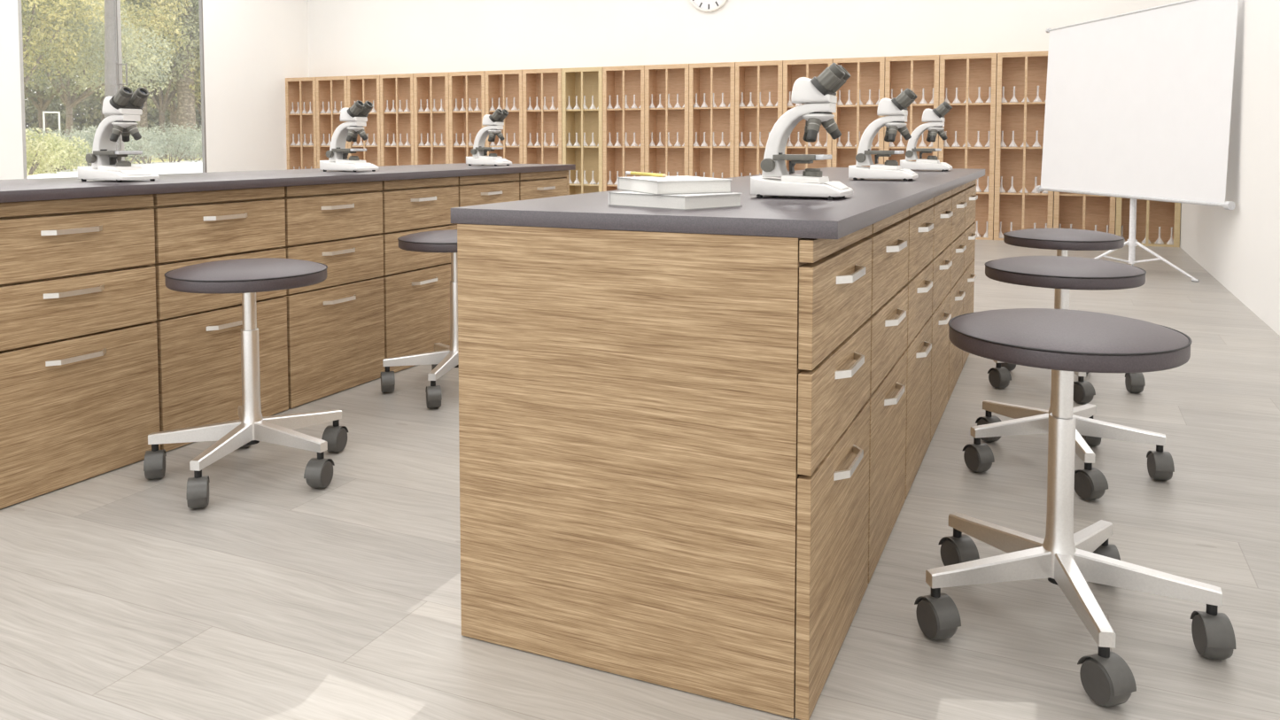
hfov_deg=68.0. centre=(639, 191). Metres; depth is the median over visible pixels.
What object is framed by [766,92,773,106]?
flask
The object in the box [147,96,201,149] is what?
hedge
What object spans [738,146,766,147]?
shelf
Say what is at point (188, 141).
bush
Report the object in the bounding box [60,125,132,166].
bush
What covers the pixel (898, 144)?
flask
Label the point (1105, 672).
hood
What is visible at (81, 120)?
hedge
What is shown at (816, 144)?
flask
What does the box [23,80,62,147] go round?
hedge
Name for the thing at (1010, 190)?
flask
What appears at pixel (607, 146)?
shelf
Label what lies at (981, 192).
shelf
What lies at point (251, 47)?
wall
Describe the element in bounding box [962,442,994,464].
hood
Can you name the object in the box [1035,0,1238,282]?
projection screen
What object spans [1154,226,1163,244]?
flask
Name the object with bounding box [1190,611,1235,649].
hood
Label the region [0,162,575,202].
countertop
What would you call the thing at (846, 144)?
flask
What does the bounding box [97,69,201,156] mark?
broadleaf tree
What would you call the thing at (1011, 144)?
flask
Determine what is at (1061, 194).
shelf
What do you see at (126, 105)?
microscope
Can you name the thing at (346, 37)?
wall
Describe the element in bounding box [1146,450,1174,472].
hood
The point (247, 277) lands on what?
stool
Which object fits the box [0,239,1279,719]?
floor
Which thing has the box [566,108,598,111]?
shelf
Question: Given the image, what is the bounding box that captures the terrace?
[27,160,202,178]
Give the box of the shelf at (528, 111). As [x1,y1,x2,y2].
[527,109,558,112]
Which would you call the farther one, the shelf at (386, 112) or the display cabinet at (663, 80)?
the shelf at (386, 112)
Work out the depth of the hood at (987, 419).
3.43 m
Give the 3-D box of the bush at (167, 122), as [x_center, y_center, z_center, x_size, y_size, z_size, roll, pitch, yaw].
[-15.118,-1.655,32.011,2.766,1.399,1.684,0,3,3]
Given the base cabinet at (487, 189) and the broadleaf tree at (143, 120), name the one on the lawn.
the broadleaf tree at (143, 120)
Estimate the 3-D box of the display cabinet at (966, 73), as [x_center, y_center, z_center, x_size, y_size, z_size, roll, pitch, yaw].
[3.738,-0.514,10.810,0.595,2.062,0.498,1,3,24]
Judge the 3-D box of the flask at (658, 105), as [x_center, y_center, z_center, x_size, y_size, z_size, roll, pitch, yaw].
[0.258,-1.160,12.139,0.091,0.177,0.091,1,3,24]
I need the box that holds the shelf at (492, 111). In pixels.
[488,109,519,112]
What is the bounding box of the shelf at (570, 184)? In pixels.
[569,183,598,186]
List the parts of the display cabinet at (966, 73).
panel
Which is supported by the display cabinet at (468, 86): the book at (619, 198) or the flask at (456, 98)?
the flask at (456, 98)
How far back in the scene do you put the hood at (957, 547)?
2.37 m
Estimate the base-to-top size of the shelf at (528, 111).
0.019 m
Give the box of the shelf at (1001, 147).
[1000,147,1042,148]
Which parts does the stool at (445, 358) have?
stem, leg, seat, stem, leg, leg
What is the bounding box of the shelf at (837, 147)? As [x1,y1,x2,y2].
[837,147,878,148]
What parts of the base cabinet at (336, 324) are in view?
drawer, rail, drawer, drawer, handle, handle, handle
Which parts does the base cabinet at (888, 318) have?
drawer, drawer, drawer, rail, handle, handle, handle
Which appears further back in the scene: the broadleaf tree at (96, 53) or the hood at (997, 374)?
the broadleaf tree at (96, 53)
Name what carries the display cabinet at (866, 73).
on the floor
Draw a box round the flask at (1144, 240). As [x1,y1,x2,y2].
[1141,226,1151,243]
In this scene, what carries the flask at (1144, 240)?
on the display cabinet at (1152, 214)
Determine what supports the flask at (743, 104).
on the display cabinet at (760, 78)
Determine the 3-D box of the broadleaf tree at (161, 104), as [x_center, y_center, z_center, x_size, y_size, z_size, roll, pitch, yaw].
[-18.725,-4.848,36.555,6.860,7.244,6.014,1,3,24]
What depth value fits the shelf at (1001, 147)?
10.37 m
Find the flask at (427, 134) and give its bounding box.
[425,133,430,146]
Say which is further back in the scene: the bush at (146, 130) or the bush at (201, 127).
the bush at (201, 127)
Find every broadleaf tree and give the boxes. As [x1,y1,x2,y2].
[21,0,124,86]
[21,0,174,145]
[22,31,98,133]
[23,0,192,159]
[23,54,73,99]
[45,65,150,120]
[94,0,200,158]
[97,7,185,159]
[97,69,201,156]
[157,0,199,159]
[162,3,201,156]
[163,42,201,102]
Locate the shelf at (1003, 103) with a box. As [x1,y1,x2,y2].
[1001,101,1045,105]
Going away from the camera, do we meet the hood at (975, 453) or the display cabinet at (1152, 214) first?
the hood at (975, 453)
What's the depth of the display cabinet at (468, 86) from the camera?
13.53 m
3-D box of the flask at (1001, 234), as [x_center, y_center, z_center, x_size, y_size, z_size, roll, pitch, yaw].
[4.009,0.422,10.556,0.091,0.177,0.091,1,3,24]
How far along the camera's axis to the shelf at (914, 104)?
10.82 m
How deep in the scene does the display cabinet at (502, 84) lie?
13.29 m
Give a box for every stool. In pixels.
[143,257,348,509]
[380,229,458,408]
[914,308,1235,706]
[962,256,1174,500]
[987,228,1145,403]
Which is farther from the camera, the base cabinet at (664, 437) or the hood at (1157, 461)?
the hood at (1157, 461)
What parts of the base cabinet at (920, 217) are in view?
drawer, drawer, drawer, rail, handle, handle, handle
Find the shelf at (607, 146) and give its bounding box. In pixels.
[606,146,640,147]
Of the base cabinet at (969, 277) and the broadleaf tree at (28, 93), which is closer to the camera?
the base cabinet at (969, 277)
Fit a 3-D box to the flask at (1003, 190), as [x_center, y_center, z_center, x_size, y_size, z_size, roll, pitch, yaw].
[4.009,-0.083,10.529,0.091,0.177,0.091,1,3,24]
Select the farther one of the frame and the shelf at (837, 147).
the frame
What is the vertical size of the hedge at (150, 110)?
4.702 m
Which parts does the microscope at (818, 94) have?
focus knob, arm, eyepiece plate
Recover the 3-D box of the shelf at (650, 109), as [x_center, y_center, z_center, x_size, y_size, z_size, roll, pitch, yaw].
[0.407,-1.063,12.183,0.555,0.019,0.310,1,3,24]
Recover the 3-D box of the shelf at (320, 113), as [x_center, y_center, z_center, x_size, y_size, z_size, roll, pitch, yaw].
[-4.547,-1.179,14.378,0.555,0.019,0.310,1,3,24]
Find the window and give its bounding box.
[17,0,206,178]
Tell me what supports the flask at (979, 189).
on the display cabinet at (966, 73)
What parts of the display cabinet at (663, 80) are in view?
panel, panel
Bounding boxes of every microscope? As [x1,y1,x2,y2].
[77,86,159,182]
[319,100,379,171]
[465,108,511,165]
[750,62,853,200]
[848,88,918,181]
[899,100,952,171]
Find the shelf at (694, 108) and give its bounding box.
[693,107,729,109]
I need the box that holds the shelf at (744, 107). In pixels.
[739,106,777,108]
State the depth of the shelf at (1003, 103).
10.37 m
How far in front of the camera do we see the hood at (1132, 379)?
4.08 m
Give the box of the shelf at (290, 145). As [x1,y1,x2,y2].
[289,145,313,147]
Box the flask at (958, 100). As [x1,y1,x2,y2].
[952,87,961,103]
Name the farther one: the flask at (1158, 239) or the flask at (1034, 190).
the flask at (1034, 190)
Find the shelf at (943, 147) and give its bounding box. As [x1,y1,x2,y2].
[943,147,989,148]
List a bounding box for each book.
[608,191,742,209]
[617,175,732,194]
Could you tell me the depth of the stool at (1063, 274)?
3.08 m
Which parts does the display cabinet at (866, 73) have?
panel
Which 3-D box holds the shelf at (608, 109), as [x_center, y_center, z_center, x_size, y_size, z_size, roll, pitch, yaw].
[-0.144,-1.076,12.427,0.555,0.019,0.310,1,3,24]
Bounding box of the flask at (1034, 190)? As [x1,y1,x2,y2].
[1031,177,1039,193]
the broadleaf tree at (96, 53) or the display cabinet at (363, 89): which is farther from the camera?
the broadleaf tree at (96, 53)
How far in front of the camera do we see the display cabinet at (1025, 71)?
10.62 m
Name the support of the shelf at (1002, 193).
attached to the display cabinet at (1025, 71)
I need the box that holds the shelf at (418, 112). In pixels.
[418,111,445,113]
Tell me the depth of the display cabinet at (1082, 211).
10.39 m
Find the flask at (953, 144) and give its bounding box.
[951,131,960,147]
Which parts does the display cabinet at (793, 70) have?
panel, panel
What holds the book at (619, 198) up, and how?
on the countertop at (872, 201)
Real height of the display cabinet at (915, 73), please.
2.062 m
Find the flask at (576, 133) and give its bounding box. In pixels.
[573,132,580,146]
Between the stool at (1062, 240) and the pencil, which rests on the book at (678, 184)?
the pencil
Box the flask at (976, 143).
[974,131,982,147]
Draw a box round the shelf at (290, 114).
[289,113,312,116]
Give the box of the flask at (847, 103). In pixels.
[845,90,853,105]
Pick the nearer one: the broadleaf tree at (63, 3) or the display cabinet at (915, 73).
the display cabinet at (915, 73)
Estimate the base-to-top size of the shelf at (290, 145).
0.019 m
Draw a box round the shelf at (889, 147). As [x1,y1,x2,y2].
[889,147,932,148]
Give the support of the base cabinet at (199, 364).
on the floor
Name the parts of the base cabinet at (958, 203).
drawer, drawer, drawer, rail, handle, handle, handle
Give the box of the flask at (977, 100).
[975,86,983,102]
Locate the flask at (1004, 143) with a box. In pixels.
[1000,131,1006,147]
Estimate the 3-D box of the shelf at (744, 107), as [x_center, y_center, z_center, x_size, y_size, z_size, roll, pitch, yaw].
[1.508,-1.037,11.695,0.555,0.019,0.310,1,3,24]
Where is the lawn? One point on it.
(158, 159)
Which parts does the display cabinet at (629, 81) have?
panel, panel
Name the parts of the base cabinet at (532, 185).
rail, drawer, handle, end stile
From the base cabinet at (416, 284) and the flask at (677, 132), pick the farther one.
the flask at (677, 132)
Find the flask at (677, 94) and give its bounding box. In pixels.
[674,93,681,108]
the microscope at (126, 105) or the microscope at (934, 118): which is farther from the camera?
the microscope at (934, 118)
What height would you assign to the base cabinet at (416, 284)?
0.907 m
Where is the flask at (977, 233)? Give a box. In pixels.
[975,221,980,237]
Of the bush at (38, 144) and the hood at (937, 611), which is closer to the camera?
the hood at (937, 611)
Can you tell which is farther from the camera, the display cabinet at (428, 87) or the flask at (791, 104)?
the display cabinet at (428, 87)
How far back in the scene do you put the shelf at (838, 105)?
11.12 m
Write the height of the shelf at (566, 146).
0.019 m
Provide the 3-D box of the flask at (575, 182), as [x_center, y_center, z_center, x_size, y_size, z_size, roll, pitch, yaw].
[-0.843,-0.197,12.679,0.091,0.177,0.091,1,3,24]
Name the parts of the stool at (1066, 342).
stem, stem, leg, leg, seat, leg, leg, stem, stem, leg, stem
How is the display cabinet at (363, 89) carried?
on the floor
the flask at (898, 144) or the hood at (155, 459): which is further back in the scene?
the flask at (898, 144)
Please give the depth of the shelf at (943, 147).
10.60 m
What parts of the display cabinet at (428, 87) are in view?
panel, panel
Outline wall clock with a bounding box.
[690,0,727,12]
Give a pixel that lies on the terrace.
(185, 166)
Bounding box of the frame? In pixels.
[42,111,60,135]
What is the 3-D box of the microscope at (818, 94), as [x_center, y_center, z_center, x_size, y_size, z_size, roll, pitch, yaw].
[0.414,-0.154,2.421,0.231,0.337,0.154,1,3,24]
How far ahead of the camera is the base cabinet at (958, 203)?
4.16 m
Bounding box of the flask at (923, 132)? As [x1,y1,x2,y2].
[918,131,926,147]
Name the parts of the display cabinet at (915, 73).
panel, panel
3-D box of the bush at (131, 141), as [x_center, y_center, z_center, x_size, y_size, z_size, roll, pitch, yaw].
[-14.245,-1.237,25.692,1.569,1.179,2.789,2,4,37]
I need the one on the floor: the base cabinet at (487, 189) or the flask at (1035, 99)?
the base cabinet at (487, 189)
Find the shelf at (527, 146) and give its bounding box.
[527,146,558,147]
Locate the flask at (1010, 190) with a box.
[1008,176,1016,193]
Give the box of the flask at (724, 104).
[719,93,726,107]
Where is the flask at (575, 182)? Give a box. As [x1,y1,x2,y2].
[574,170,580,184]
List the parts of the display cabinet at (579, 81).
panel, panel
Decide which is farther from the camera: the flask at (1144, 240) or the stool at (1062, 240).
the flask at (1144, 240)
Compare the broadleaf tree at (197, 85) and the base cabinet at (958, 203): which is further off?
the broadleaf tree at (197, 85)
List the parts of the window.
frame, handle, handle, frame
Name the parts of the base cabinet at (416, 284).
drawer, drawer, drawer, rail, handle, handle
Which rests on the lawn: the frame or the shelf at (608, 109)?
the frame
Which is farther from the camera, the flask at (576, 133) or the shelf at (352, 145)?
the shelf at (352, 145)
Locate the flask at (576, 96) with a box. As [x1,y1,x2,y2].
[573,95,580,108]
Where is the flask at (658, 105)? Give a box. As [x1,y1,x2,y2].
[656,93,663,108]
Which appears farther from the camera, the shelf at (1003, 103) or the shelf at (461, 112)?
the shelf at (461, 112)
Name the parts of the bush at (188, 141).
stem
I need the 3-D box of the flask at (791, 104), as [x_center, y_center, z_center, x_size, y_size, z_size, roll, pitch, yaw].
[1.807,-1.123,11.453,0.091,0.177,0.091,1,3,24]
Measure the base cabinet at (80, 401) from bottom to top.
0.907 m
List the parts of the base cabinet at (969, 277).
drawer, drawer, drawer, rail, handle, handle, handle, end stile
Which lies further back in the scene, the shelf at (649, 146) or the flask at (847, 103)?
the shelf at (649, 146)
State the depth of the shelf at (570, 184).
12.57 m
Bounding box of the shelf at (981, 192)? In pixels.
[976,190,988,193]
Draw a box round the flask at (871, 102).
[866,89,873,104]
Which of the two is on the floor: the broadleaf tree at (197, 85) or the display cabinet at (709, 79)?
the display cabinet at (709, 79)
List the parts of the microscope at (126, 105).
focus knob, arm, eyepiece plate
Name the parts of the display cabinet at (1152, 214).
panel, panel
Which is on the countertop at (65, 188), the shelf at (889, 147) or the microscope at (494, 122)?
the microscope at (494, 122)
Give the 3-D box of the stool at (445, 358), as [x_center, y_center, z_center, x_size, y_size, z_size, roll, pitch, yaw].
[-0.788,0.519,4.140,0.627,0.694,0.665,1,3,24]
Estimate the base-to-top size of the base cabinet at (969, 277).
0.907 m
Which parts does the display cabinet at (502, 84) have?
panel, panel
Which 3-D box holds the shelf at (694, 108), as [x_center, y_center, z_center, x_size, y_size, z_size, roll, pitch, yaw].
[0.957,-1.050,11.939,0.555,0.019,0.310,1,3,24]
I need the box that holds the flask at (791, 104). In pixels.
[787,91,793,106]
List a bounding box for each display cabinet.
[285,77,317,169]
[315,76,348,168]
[347,74,380,166]
[380,73,414,166]
[413,72,449,164]
[448,70,485,163]
[484,69,523,163]
[522,68,562,163]
[561,66,602,194]
[602,65,644,191]
[644,63,689,176]
[689,62,735,178]
[734,60,783,177]
[782,58,832,171]
[831,56,884,167]
[884,54,939,165]
[938,53,997,240]
[993,50,1053,240]
[1053,191,1115,234]
[1114,196,1180,247]
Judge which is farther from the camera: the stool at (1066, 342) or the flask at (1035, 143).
the flask at (1035, 143)
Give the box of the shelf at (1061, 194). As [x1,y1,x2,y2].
[1059,192,1106,196]
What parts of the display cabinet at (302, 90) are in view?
panel, panel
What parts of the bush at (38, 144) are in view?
stem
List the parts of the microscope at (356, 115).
focus knob, arm, eyepiece plate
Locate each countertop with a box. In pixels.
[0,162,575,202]
[450,167,985,239]
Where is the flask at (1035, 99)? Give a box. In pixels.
[1033,85,1041,101]
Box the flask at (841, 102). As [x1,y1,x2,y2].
[837,90,843,105]
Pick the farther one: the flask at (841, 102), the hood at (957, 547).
the flask at (841, 102)
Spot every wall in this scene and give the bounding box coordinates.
[0,0,308,179]
[307,0,1182,208]
[1179,0,1279,335]
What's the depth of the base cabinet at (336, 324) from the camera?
4.08 m
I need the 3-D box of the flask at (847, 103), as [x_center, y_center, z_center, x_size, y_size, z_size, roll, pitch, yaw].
[2.459,-1.108,11.164,0.091,0.177,0.091,1,3,24]
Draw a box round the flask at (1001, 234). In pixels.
[999,221,1003,238]
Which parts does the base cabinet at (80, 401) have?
handle, handle, handle, rail, drawer, drawer, drawer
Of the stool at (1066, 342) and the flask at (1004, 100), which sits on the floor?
the stool at (1066, 342)
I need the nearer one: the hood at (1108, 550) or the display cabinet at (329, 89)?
the hood at (1108, 550)
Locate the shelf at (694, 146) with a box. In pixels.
[693,146,729,147]
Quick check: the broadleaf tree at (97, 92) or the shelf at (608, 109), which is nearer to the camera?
the shelf at (608, 109)
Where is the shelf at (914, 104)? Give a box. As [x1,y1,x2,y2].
[907,103,933,107]
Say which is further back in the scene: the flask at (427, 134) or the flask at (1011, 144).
the flask at (427, 134)
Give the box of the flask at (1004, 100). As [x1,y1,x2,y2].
[1001,86,1007,102]
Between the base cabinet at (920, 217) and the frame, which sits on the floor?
the base cabinet at (920, 217)
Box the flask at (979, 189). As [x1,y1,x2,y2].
[976,178,981,192]
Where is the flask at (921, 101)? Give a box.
[919,88,927,103]
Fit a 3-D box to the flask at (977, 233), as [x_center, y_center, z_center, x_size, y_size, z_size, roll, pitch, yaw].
[3.780,0.417,10.657,0.091,0.177,0.091,1,3,24]
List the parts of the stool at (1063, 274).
stem, stem, leg, leg, seat, leg, leg, stem, leg, stem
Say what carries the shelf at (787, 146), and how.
attached to the display cabinet at (793, 70)
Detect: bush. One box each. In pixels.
[25,126,93,170]
[25,127,70,174]
[26,135,93,172]
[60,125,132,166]
[69,124,168,166]
[124,125,177,163]
[131,122,202,162]
[147,122,201,161]
[178,126,201,160]
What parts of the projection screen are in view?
leg, leg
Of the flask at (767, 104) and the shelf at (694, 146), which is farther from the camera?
the shelf at (694, 146)
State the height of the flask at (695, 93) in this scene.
0.177 m
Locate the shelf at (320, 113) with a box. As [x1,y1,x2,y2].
[319,113,340,115]
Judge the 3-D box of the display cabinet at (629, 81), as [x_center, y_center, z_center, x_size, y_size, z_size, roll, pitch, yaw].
[-0.115,-0.605,12.517,0.595,2.062,0.498,1,3,24]
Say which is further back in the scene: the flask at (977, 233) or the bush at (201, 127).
the bush at (201, 127)
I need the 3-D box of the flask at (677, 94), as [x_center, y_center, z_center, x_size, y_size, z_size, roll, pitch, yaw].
[0.478,-1.154,12.042,0.091,0.177,0.091,1,3,24]
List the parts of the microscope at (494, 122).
focus knob, arm, eyepiece plate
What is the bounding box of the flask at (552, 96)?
[549,96,556,109]
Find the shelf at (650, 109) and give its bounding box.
[649,108,684,110]
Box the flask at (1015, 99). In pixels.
[1009,86,1018,102]
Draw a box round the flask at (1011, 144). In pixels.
[1008,131,1017,147]
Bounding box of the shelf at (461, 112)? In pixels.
[452,110,481,113]
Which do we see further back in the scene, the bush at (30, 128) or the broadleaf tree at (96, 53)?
the broadleaf tree at (96, 53)
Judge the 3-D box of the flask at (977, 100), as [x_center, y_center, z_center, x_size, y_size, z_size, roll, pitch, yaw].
[3.780,-1.077,10.579,0.091,0.177,0.091,1,3,24]
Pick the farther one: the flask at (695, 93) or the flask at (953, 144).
the flask at (695, 93)
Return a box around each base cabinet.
[0,193,160,509]
[149,186,288,451]
[280,180,384,408]
[378,176,458,372]
[454,173,519,224]
[457,224,872,719]
[515,170,569,200]
[866,208,908,583]
[904,197,933,499]
[930,189,953,442]
[947,184,966,399]
[961,178,977,369]
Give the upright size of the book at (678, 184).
0.030 m
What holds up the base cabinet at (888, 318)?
on the floor
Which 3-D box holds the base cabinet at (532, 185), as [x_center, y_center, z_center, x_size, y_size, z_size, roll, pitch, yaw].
[-0.909,0.320,5.898,0.801,0.907,0.600,1,3,24]
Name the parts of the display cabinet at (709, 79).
panel, panel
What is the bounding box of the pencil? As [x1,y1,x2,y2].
[625,170,667,177]
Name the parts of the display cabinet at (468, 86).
panel, panel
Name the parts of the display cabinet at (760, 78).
panel, panel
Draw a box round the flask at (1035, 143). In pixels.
[1031,131,1040,147]
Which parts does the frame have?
post, post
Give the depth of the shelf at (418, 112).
13.50 m
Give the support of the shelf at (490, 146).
attached to the display cabinet at (502, 84)
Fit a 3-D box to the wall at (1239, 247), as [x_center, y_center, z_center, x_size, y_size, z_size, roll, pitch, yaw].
[2.695,-1.170,2.937,0.220,4.200,16.100,1,3,24]
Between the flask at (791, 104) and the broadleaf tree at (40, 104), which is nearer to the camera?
the flask at (791, 104)
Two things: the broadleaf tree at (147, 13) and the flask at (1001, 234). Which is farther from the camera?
the broadleaf tree at (147, 13)
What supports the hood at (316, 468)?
attached to the stool at (247, 277)
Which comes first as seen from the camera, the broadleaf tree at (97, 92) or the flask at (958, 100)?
the flask at (958, 100)
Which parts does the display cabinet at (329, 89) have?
panel, panel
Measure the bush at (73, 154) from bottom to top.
0.821 m
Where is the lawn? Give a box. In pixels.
[26,149,201,176]
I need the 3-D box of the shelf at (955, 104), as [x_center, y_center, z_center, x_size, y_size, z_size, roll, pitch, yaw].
[3.709,-0.986,10.720,0.555,0.019,0.310,1,3,24]
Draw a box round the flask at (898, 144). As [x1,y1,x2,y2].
[897,133,905,147]
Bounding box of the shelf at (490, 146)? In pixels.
[489,146,519,147]
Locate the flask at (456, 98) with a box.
[452,98,459,111]
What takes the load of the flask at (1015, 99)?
on the display cabinet at (1025, 71)
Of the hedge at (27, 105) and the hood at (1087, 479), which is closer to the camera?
the hood at (1087, 479)
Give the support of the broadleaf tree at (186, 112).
on the lawn
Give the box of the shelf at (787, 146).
[786,146,827,147]
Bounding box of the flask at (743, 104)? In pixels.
[739,92,745,107]
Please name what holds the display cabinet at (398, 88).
on the floor
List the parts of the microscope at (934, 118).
focus knob, arm, eyepiece plate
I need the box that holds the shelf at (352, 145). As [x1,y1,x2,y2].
[351,145,377,147]
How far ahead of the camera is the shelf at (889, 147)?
10.87 m
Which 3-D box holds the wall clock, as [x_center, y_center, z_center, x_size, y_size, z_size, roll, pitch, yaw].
[0.889,-2.605,12.214,0.574,0.574,0.049,1,3,24]
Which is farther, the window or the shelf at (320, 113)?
the shelf at (320, 113)
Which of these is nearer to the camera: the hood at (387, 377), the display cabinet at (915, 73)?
the hood at (387, 377)
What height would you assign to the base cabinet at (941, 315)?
0.907 m
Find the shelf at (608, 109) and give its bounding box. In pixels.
[606,108,640,110]
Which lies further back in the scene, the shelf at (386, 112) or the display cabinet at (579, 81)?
the shelf at (386, 112)
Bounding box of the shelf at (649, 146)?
[649,146,684,147]
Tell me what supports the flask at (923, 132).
on the display cabinet at (915, 73)
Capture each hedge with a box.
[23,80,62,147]
[24,82,101,145]
[74,93,177,150]
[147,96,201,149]
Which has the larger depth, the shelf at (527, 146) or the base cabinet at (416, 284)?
the shelf at (527, 146)
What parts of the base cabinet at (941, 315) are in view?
drawer, drawer, drawer, rail, handle, handle, handle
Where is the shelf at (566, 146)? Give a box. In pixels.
[566,146,598,147]
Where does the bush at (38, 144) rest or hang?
on the terrace
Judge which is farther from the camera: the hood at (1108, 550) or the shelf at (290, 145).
the shelf at (290, 145)
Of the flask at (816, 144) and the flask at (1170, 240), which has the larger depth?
the flask at (816, 144)
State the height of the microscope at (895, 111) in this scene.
0.337 m
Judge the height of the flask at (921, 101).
0.177 m
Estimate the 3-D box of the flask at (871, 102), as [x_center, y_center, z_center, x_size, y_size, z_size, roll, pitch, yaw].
[2.679,-1.103,11.066,0.091,0.177,0.091,1,3,24]
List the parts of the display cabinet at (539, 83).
panel, panel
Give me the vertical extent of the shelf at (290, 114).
0.019 m
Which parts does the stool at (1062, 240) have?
stem, seat, leg, stem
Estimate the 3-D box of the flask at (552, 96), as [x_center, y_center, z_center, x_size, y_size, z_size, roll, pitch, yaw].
[-1.173,-1.193,12.773,0.091,0.177,0.091,1,3,24]
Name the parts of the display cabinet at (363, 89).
panel, panel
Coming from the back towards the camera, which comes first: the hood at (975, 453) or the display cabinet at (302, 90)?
the display cabinet at (302, 90)
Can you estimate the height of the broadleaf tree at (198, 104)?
7.593 m
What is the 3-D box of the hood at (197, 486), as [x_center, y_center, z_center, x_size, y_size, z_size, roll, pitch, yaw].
[-1.311,0.871,2.818,0.053,0.048,0.093,-1,3,-19]
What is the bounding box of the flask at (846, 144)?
[845,131,852,147]
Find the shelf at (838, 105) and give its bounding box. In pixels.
[837,104,878,108]
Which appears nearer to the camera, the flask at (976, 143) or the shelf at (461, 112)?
the flask at (976, 143)
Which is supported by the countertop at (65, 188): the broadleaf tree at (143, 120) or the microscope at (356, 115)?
the microscope at (356, 115)
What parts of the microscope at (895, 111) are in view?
focus knob, arm, eyepiece plate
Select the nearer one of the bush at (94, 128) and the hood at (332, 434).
the hood at (332, 434)
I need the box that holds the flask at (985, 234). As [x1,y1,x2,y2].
[983,221,988,237]
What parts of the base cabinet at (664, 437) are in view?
drawer, drawer, drawer, rail, handle, handle, handle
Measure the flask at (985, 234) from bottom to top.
0.177 m
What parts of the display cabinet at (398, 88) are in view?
panel, panel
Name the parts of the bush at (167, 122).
stem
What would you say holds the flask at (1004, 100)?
on the display cabinet at (1025, 71)
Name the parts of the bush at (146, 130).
stem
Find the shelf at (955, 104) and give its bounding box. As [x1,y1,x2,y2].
[949,102,990,106]
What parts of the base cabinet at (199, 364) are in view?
rail, drawer, drawer, drawer, handle, handle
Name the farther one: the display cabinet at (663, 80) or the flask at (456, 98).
the flask at (456, 98)
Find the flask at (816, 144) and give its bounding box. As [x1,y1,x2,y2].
[814,131,822,147]
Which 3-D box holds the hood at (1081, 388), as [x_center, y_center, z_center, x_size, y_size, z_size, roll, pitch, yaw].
[1.837,0.812,3.945,0.053,0.048,0.093,-1,3,-19]
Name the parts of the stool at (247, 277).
stem, leg, stem, leg, leg, seat, leg, leg, stem, stem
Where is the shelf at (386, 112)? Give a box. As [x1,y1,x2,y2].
[384,111,410,114]
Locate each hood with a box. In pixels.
[143,449,166,471]
[186,475,209,499]
[303,457,334,479]
[321,425,348,444]
[380,371,395,385]
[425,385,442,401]
[914,592,961,630]
[938,534,979,562]
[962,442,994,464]
[975,415,1000,423]
[987,366,1011,381]
[1073,380,1095,395]
[1074,467,1108,491]
[1077,651,1136,696]
[1094,543,1120,560]
[1124,372,1145,386]
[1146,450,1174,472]
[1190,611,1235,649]
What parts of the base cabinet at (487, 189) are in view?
rail, drawer, handle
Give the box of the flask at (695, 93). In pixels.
[693,93,699,107]
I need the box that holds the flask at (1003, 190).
[1000,176,1005,192]
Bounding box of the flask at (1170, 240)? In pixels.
[1166,229,1173,244]
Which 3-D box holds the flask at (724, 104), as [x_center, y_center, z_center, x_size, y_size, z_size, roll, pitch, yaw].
[1.028,-1.141,11.798,0.091,0.177,0.091,1,3,24]
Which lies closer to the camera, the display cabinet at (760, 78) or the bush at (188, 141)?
the display cabinet at (760, 78)
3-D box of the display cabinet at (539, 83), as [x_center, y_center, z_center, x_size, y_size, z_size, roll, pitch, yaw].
[-1.215,-0.630,13.005,0.595,2.062,0.498,1,3,24]
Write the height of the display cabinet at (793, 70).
2.062 m
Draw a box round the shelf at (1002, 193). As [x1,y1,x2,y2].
[1000,191,1047,195]
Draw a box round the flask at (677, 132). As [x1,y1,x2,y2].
[674,131,681,146]
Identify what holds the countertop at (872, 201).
on the base cabinet at (664, 437)
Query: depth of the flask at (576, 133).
12.64 m
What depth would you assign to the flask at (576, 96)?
12.62 m
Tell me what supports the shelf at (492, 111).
attached to the display cabinet at (502, 84)
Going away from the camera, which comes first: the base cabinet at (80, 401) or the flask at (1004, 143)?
the base cabinet at (80, 401)
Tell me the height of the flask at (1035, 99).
0.177 m
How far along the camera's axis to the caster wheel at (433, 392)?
3.84 m

